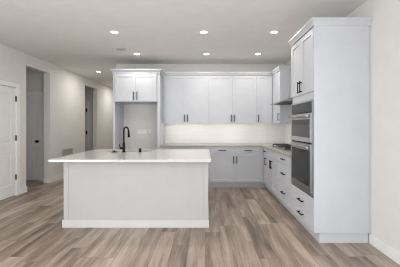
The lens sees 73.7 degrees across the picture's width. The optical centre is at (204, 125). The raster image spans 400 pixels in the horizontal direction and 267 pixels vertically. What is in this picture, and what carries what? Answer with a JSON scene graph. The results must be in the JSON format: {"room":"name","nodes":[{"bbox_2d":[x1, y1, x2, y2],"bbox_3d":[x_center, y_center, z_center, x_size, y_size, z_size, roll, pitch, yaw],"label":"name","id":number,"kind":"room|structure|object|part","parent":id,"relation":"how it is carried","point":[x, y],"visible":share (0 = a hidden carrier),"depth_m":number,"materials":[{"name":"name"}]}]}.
{"room":"kitchen","nodes":[
{"label":"kitchen","id":0,"kind":"room"},
{"bbox_2d":[26,68,43,91],"bbox_3d":[-4.585,-0.050,5.828,1.670,2.785,1.504,0,0,0],"label":"wall","id":1,"kind":"structure","parent":0,"point":[34,79],"depth_m":6.46,"materials":[{"name":"paint"}]},
{"bbox_2d":[26,96,38,179],"bbox_3d":[-4.370,0.307,6.463,0.762,2.048,0.123,0,0,0],"label":"door","id":2,"kind":"structure","parent":1,"relation":"in","point":[32,102],"depth_m":6.48,"materials":[{"name":"paint"}]},
{"bbox_2d":[26,92,43,180],"bbox_3d":[-4.370,0.271,6.458,0.940,2.145,0.064,0,0,0],"label":"trim","id":3,"kind":"structure","parent":1,"relation":"attached to","point":[40,94],"depth_m":6.43,"materials":[{"name":"paint"}]},
{"bbox_2d":[0,43,112,187],"bbox_3d":[-3.675,-0.050,3.750,0.150,2.785,15.700,0,0,0],"label":"wall","id":4,"kind":"structure","parent":0,"point":[64,90],"depth_m":6.56,"materials":[{"name":"paint"}]},
{"bbox_2d":[0,85,16,199],"bbox_3d":[-3.603,0.309,4.699,0.119,2.043,0.830,0,0,0],"label":"door","id":5,"kind":"structure","parent":4,"relation":"in","point":[8,98],"depth_m":4.89,"materials":[{"name":"paint"}]},
{"bbox_2d":[0,80,19,195],"bbox_3d":[-3.616,0.276,4.690,0.068,2.135,0.970,0,0,0],"label":"trim","id":6,"kind":"structure","parent":4,"relation":"attached to","point":[4,83],"depth_m":5.10,"materials":[{"name":"paint"}]},
{"bbox_2d":[20,174,63,193],"bbox_3d":[-3.668,1.286,3.750,0.164,0.115,15.700,0,0,0],"label":"baseboard","id":7,"kind":"structure","parent":4,"relation":"attached to","point":[53,179],"depth_m":6.19,"materials":[{"name":"paint"}]},
{"bbox_2d":[62,148,72,155],"bbox_3d":[-3.595,0.698,6.990,0.010,0.170,0.500,0,0,0],"label":"air vent","id":8,"kind":"object","parent":4,"relation":"in","point":[69,151],"visible":0.99,"depth_m":6.97,"materials":[{"name":"metal"}]},
{"bbox_2d":[85,87,92,150],"bbox_3d":[-4.585,-0.050,8.550,1.670,2.785,1.700,0,0,0],"label":"wall","id":9,"kind":"structure","parent":0,"point":[88,91],"depth_m":9.28,"materials":[{"name":"paint"}]},
{"bbox_2d":[85,105,86,150],"bbox_3d":[-4.475,0.307,9.291,0.792,2.048,0.107,0,0,0],"label":"door","id":10,"kind":"structure","parent":9,"relation":"in","point":[85,105],"depth_m":9.29,"materials":[{"name":"paint"}]},
{"bbox_2d":[85,102,88,150],"bbox_3d":[-4.490,0.271,9.278,0.940,2.145,0.064,0,0,0],"label":"trim","id":11,"kind":"structure","parent":9,"relation":"attached to","point":[86,103],"depth_m":9.25,"materials":[{"name":"paint"}]},
{"bbox_2d":[0,0,367,87],"bbox_3d":[-1.785,-1.502,3.740,7.630,0.120,15.920,0,0,0],"label":"ceiling","id":12,"kind":"structure","parent":0,"point":[74,36],"depth_m":4.07,"materials":[{"name":"paint"}]},
{"bbox_2d":[109,30,118,33],"bbox_3d":[-1.400,-1.438,4.130,0.146,0.008,0.146,0,0,0],"label":"recessed light","id":13,"kind":"object","parent":12,"relation":"in","point":[111,31],"visible":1,"depth_m":4.13,"materials":[{"name":"white plastic"}]},
{"bbox_2d":[269,30,278,33],"bbox_3d":[1.070,-1.438,4.130,0.146,0.008,0.146,0,0,0],"label":"recessed light","id":14,"kind":"object","parent":12,"relation":"in","point":[273,31],"visible":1,"depth_m":4.13,"materials":[{"name":"white plastic"}]},
{"bbox_2d":[0,178,399,266],"bbox_3d":[-1.785,1.403,3.740,7.630,0.120,15.920,0,0,0],"label":"floor","id":15,"kind":"structure","parent":0,"point":[249,227],"depth_m":3.08,"materials":[{"name":"brown wood"}]},
{"bbox_2d":[62,162,208,227],"bbox_3d":[-0.909,0.901,4.098,1.927,0.884,1.204,0,0,0],"label":"kitchen island","id":16,"kind":"object","parent":15,"relation":"on","point":[96,194],"visible":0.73,"depth_m":3.51,"materials":[{"name":"paint"}]},
{"bbox_3d":[-1.827,0.851,3.509,0.060,0.784,0.006,0,0,0],"label":"corner trim","id":17,"kind":"part","parent":16,"relation":"part of","materials":[{"name":"paint"}]},
{"bbox_2d":[48,149,210,161],"bbox_3d":[-0.942,0.444,4.035,2.030,0.030,1.420,0,0,0],"label":"island countertop","id":18,"kind":"structure","parent":16,"relation":"on","point":[96,155],"depth_m":3.66,"materials":[{"name":"stone"}]},
{"bbox_2d":[119,126,129,151],"bbox_3d":[-1.281,0.224,4.281,0.182,0.410,0.084,0,0,-40],"label":"faucet","id":19,"kind":"object","parent":18,"relation":"on","point":[123,145],"visible":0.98,"depth_m":4.25,"materials":[{"name":"black metal"}]},
{"bbox_3d":[-1.268,0.144,4.298,0.025,0.251,0.124,0,0,30],"label":"spout","id":20,"kind":"part","parent":19,"relation":"part of","materials":[{"name":"black metal"}]},
{"bbox_3d":[-0.909,1.293,4.088,1.927,0.100,1.184,0,0,0],"label":"baseboard","id":21,"kind":"part","parent":16,"relation":"part of","materials":[{"name":"paint"}]},
{"bbox_3d":[0.012,0.851,3.509,0.060,0.784,0.006,0,0,0],"label":"corner trim","id":22,"kind":"part","parent":16,"relation":"part of","materials":[{"name":"paint"}]},
{"bbox_2d":[110,69,163,148],"bbox_3d":[-1.458,0.079,5.964,1.075,2.529,0.684,0,0,0],"label":"tall cabinet","id":23,"kind":"object","parent":15,"relation":"on","point":[130,86],"visible":0.87,"depth_m":5.67,"materials":[{"name":"paint"}]},
{"bbox_3d":[-1.937,0.116,5.993,0.040,2.455,0.626,0,0,0],"label":"panel","id":24,"kind":"part","parent":23,"relation":"part of","materials":[{"name":"paint"}]},
{"bbox_3d":[-1.688,-0.799,5.670,0.430,0.572,0.020,0,0,0],"label":"door","id":25,"kind":"part","parent":23,"relation":"part of","materials":[{"name":"paint"}]},
{"bbox_3d":[-1.458,-1.149,5.964,1.075,0.074,0.684,0,0,0],"label":"crown moulding","id":26,"kind":"part","parent":23,"relation":"part of","materials":[{"name":"paint"}]},
{"bbox_3d":[-1.250,-0.799,5.670,0.442,0.572,0.020,0,0,0],"label":"door","id":27,"kind":"part","parent":23,"relation":"part of","materials":[{"name":"paint"}]},
{"bbox_3d":[-0.985,0.116,5.986,0.054,2.455,0.612,0,0,0],"label":"panel","id":28,"kind":"part","parent":23,"relation":"part of","materials":[{"name":"paint"}]},
{"bbox_2d":[160,147,208,187],"bbox_3d":[-0.432,0.901,5.970,1.044,0.884,0.653,0,0,0],"label":"base cabinet","id":29,"kind":"object","parent":15,"relation":"on","point":[160,147],"visible":0.07,"depth_m":5.68,"materials":[{"name":"paint"}]},
{"bbox_3d":[-0.694,0.536,5.690,0.520,0.140,0.020,0,0,0],"label":"drawer","id":30,"kind":"part","parent":29,"relation":"part of","materials":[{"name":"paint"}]},
{"bbox_3d":[-0.171,0.536,5.690,0.520,0.140,0.020,0,0,0],"label":"drawer","id":31,"kind":"part","parent":29,"relation":"part of","materials":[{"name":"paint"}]},
{"bbox_2d":[209,147,260,187],"bbox_3d":[0.640,0.901,5.970,1.099,0.884,0.653,0,0,0],"label":"base cabinet","id":32,"kind":"object","parent":15,"relation":"on","point":[229,167],"visible":0.97,"depth_m":5.69,"materials":[{"name":"paint"}]},
{"bbox_3d":[0.365,0.536,5.690,0.547,0.140,0.020,0,0,0],"label":"drawer","id":33,"kind":"part","parent":32,"relation":"part of","materials":[{"name":"paint"}]},
{"bbox_3d":[0.365,0.913,5.690,0.547,0.607,0.020,0,0,0],"label":"door","id":34,"kind":"part","parent":32,"relation":"part of","materials":[{"name":"paint"}]},
{"bbox_3d":[0.915,0.536,5.690,0.547,0.140,0.020,0,0,0],"label":"drawer","id":35,"kind":"part","parent":32,"relation":"part of","materials":[{"name":"paint"}]},
{"bbox_3d":[0.915,0.913,5.690,0.547,0.607,0.020,0,0,0],"label":"door","id":36,"kind":"part","parent":32,"relation":"part of","materials":[{"name":"paint"}]},
{"bbox_2d":[260,147,270,191],"bbox_3d":[1.530,0.901,5.818,0.678,0.884,0.956,0,0,0],"label":"base cabinet","id":37,"kind":"object","parent":15,"relation":"on","point":[263,184],"visible":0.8,"depth_m":5.68,"materials":[{"name":"paint"}]},
{"bbox_2d":[160,143,290,156],"bbox_3d":[0.457,0.444,5.061,2.826,0.030,2.470,0,0,0],"label":"countertop","id":38,"kind":"structure","parent":37,"relation":"on","point":[264,145],"depth_m":5.66,"materials":[{"name":"stone"}]},
{"bbox_2d":[270,144,290,150],"bbox_3d":[1.560,0.399,4.930,0.520,0.060,0.880,0,0,0],"label":"gas cooktop","id":39,"kind":"object","parent":38,"relation":"in","point":[284,147],"visible":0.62,"depth_m":4.79,"materials":[{"name":"metal"}]},
{"bbox_3d":[1.245,0.913,5.485,0.020,0.607,0.287,0,0,0],"label":"door","id":40,"kind":"part","parent":37,"relation":"part of","materials":[{"name":"paint"}]},
{"bbox_2d":[267,149,281,203],"bbox_3d":[1.534,0.905,4.942,0.671,0.876,0.794,0,0,0],"label":"base cabinet","id":41,"kind":"object","parent":15,"relation":"on","point":[272,157],"visible":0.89,"depth_m":4.88,"materials":[{"name":"paint"}]},
{"bbox_3d":[1.245,0.913,5.141,0.020,0.607,0.394,0,0,0],"label":"door","id":42,"kind":"part","parent":41,"relation":"part of","materials":[{"name":"paint"}]},
{"bbox_3d":[1.245,0.536,4.942,0.020,0.140,0.792,0,0,0],"label":"false drawer","id":43,"kind":"part","parent":41,"relation":"part of","materials":[{"name":"paint"}]},
{"bbox_3d":[1.245,0.913,4.744,0.020,0.607,0.394,0,0,0],"label":"door","id":44,"kind":"part","parent":41,"relation":"part of","materials":[{"name":"paint"}]},
{"bbox_2d":[278,153,295,217],"bbox_3d":[1.534,0.901,4.185,0.671,0.884,0.719,0,0,0],"label":"base cabinet","id":45,"kind":"object","parent":15,"relation":"on","point":[284,162],"visible":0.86,"depth_m":4.15,"materials":[{"name":"paint"}]},
{"bbox_3d":[1.245,1.065,4.185,0.020,0.302,0.717,0,0,0],"label":"drawer","id":46,"kind":"part","parent":45,"relation":"part of","materials":[{"name":"paint"}]},
{"bbox_3d":[1.245,0.536,4.185,0.020,0.140,0.717,0,0,0],"label":"drawer","id":47,"kind":"part","parent":45,"relation":"part of","materials":[{"name":"paint"}]},
{"bbox_3d":[1.245,0.760,4.185,0.020,0.302,0.717,0,0,0],"label":"drawer","id":48,"kind":"part","parent":45,"relation":"part of","materials":[{"name":"paint"}]},
{"bbox_2d":[289,17,372,242],"bbox_3d":[1.538,0.069,3.406,0.682,2.549,0.838,0,0,0],"label":"tall cabinet","id":49,"kind":"object","parent":15,"relation":"on","point":[330,56],"visible":0.99,"depth_m":3.02,"materials":[{"name":"paint"}]},
{"bbox_3d":[1.245,-0.752,3.631,0.020,0.717,0.385,0,0,0],"label":"door","id":50,"kind":"part","parent":49,"relation":"part of","materials":[{"name":"paint"}]},
{"bbox_2d":[288,99,313,197],"bbox_3d":[1.501,0.263,3.435,0.648,1.130,0.756,0,0,0],"label":"wall oven","id":51,"kind":"object","parent":49,"relation":"in","point":[302,113],"visible":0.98,"depth_m":3.31,"materials":[{"name":"metal"}]},
{"bbox_3d":[1.201,0.261,3.444,0.048,0.025,0.672,0,0,0],"label":"door handle","id":52,"kind":"part","parent":51,"relation":"part of","materials":[{"name":"metal"}]},
{"bbox_3d":[1.201,-0.109,3.444,0.048,0.025,0.672,0,0,0],"label":"door handle","id":53,"kind":"part","parent":51,"relation":"part of","materials":[{"name":"metal"}]},
{"bbox_3d":[1.236,0.508,3.444,0.030,0.566,0.712,0,0,0],"label":"oven door","id":54,"kind":"part","parent":51,"relation":"part of","materials":[{"name":"glass"}]},
{"bbox_3d":[1.236,0.030,3.444,0.030,0.351,0.712,0,0,0],"label":"oven door","id":55,"kind":"part","parent":51,"relation":"part of","materials":[{"name":"metal"}]},
{"bbox_3d":[1.242,-0.218,3.444,0.019,0.122,0.712,0,0,0],"label":"control panel","id":56,"kind":"part","parent":51,"relation":"part of","materials":[{"name":"black glass"}]},
{"bbox_3d":[1.245,0.936,3.435,0.020,0.200,0.777,0,0,0],"label":"drawer","id":57,"kind":"part","parent":49,"relation":"part of","materials":[{"name":"paint"}]},
{"bbox_3d":[1.245,1.128,3.435,0.020,0.177,0.777,0,0,0],"label":"drawer","id":58,"kind":"part","parent":49,"relation":"part of","materials":[{"name":"paint"}]},
{"bbox_3d":[1.245,-0.752,3.241,0.020,0.717,0.389,0,0,0],"label":"door","id":59,"kind":"part","parent":49,"relation":"part of","materials":[{"name":"paint"}]},
{"bbox_3d":[1.538,-1.169,3.406,0.682,0.074,0.838,0,0,0],"label":"crown moulding","id":60,"kind":"part","parent":49,"relation":"part of","materials":[{"name":"paint"}]},
{"bbox_3d":[1.550,0.044,3.035,0.625,2.353,0.020,0,0,0],"label":"panel","id":61,"kind":"part","parent":49,"relation":"part of","materials":[{"name":"paint"}]},
{"bbox_2d":[116,64,284,148],"bbox_3d":[-0.110,-0.050,6.377,3.980,2.785,0.160,0,0,0],"label":"wall","id":62,"kind":"structure","parent":0,"point":[137,117],"depth_m":6.31,"materials":[{"name":"paint"}]},
{"bbox_2d":[138,130,146,133],"bbox_3d":[-1.478,0.153,6.296,0.225,0.100,0.022,0,0,0],"label":"water supply box","id":63,"kind":"object","parent":62,"relation":"attached to","point":[139,131],"visible":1,"depth_m":6.30,"materials":[{"name":"white plastic"}]},
{"bbox_2d":[162,72,208,122],"bbox_3d":[-0.437,-0.614,6.112,1.037,1.144,0.387,0,0,0],"label":"upper cabinet","id":64,"kind":"object","parent":62,"relation":"attached to","point":[185,99],"visible":1,"depth_m":5.97,"materials":[{"name":"paint"}]},
{"bbox_3d":[-0.674,-0.570,5.967,0.501,1.057,0.020,0,0,0],"label":"door","id":65,"kind":"part","parent":64,"relation":"part of","materials":[{"name":"paint"}]},
{"bbox_3d":[-0.437,-1.149,5.938,1.037,0.074,0.038,0,0,0],"label":"crown moulding","id":66,"kind":"part","parent":64,"relation":"part of","materials":[{"name":"paint"}]},
{"bbox_3d":[-0.170,-0.570,5.967,0.501,1.057,0.020,0,0,0],"label":"door","id":67,"kind":"part","parent":64,"relation":"part of","materials":[{"name":"paint"}]},
{"bbox_2d":[209,72,256,122],"bbox_3d":[0.617,-0.614,6.112,1.069,1.144,0.387,0,0,0],"label":"upper cabinet","id":68,"kind":"object","parent":62,"relation":"attached to","point":[232,99],"visible":0.99,"depth_m":5.97,"materials":[{"name":"paint"}]},
{"bbox_3d":[0.349,-0.570,5.967,0.532,1.057,0.020,0,0,0],"label":"door","id":69,"kind":"part","parent":68,"relation":"part of","materials":[{"name":"paint"}]},
{"bbox_3d":[0.617,-1.149,5.938,1.069,0.074,0.038,0,0,0],"label":"crown moulding","id":70,"kind":"part","parent":68,"relation":"part of","materials":[{"name":"paint"}]},
{"bbox_3d":[0.884,-0.570,5.967,0.532,1.057,0.020,0,0,0],"label":"door","id":71,"kind":"part","parent":68,"relation":"part of","materials":[{"name":"paint"}]},
{"bbox_2d":[257,72,271,122],"bbox_3d":[1.329,-0.614,6.112,0.354,1.144,0.387,0,0,0],"label":"upper cabinet","id":72,"kind":"object","parent":62,"relation":"attached to","point":[264,83],"visible":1,"depth_m":5.96,"materials":[{"name":"paint"}]},
{"bbox_3d":[1.306,-1.149,5.938,0.306,0.074,0.038,0,0,0],"label":"crown moulding","id":73,"kind":"part","parent":72,"relation":"part of","materials":[{"name":"paint"}]},
{"bbox_2d":[284,0,399,251],"bbox_3d":[1.950,-0.050,1.179,0.160,2.785,10.557,0,0,0],"label":"wall","id":74,"kind":"structure","parent":0,"point":[385,25],"depth_m":2.80,"materials":[{"name":"paint"}]},
{"bbox_2d":[271,66,290,123],"bbox_3d":[1.675,-0.608,5.816,0.409,1.156,0.959,0,0,0],"label":"upper cabinet","id":75,"kind":"object","parent":74,"relation":"attached to","point":[280,80],"visible":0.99,"depth_m":5.38,"materials":[{"name":"paint"}]},
{"bbox_3d":[1.518,-0.570,5.660,0.020,1.057,0.567,0,0,0],"label":"door","id":76,"kind":"part","parent":75,"relation":"part of","materials":[{"name":"paint"}]},
{"bbox_3d":[1.675,-1.149,5.623,0.409,0.074,0.572,0,0,0],"label":"crown moulding","id":77,"kind":"part","parent":75,"relation":"part of","materials":[{"name":"paint"}]},
{"bbox_2d":[271,70,292,104],"bbox_3d":[1.597,-0.723,4.928,0.564,0.639,0.855,0,0,0],"label":"range hood","id":78,"kind":"object","parent":74,"relation":"attached to","point":[288,101],"visible":0.27,"depth_m":5.00,"materials":[{"name":"metal"}]},
{"bbox_2d":[369,233,399,264],"bbox_3d":[1.873,1.286,-0.532,0.014,0.115,7.135,0,0,0],"label":"baseboard","id":79,"kind":"structure","parent":74,"relation":"attached to","point":[393,254],"depth_m":2.76,"materials":[{"name":"paint"}]}
]}

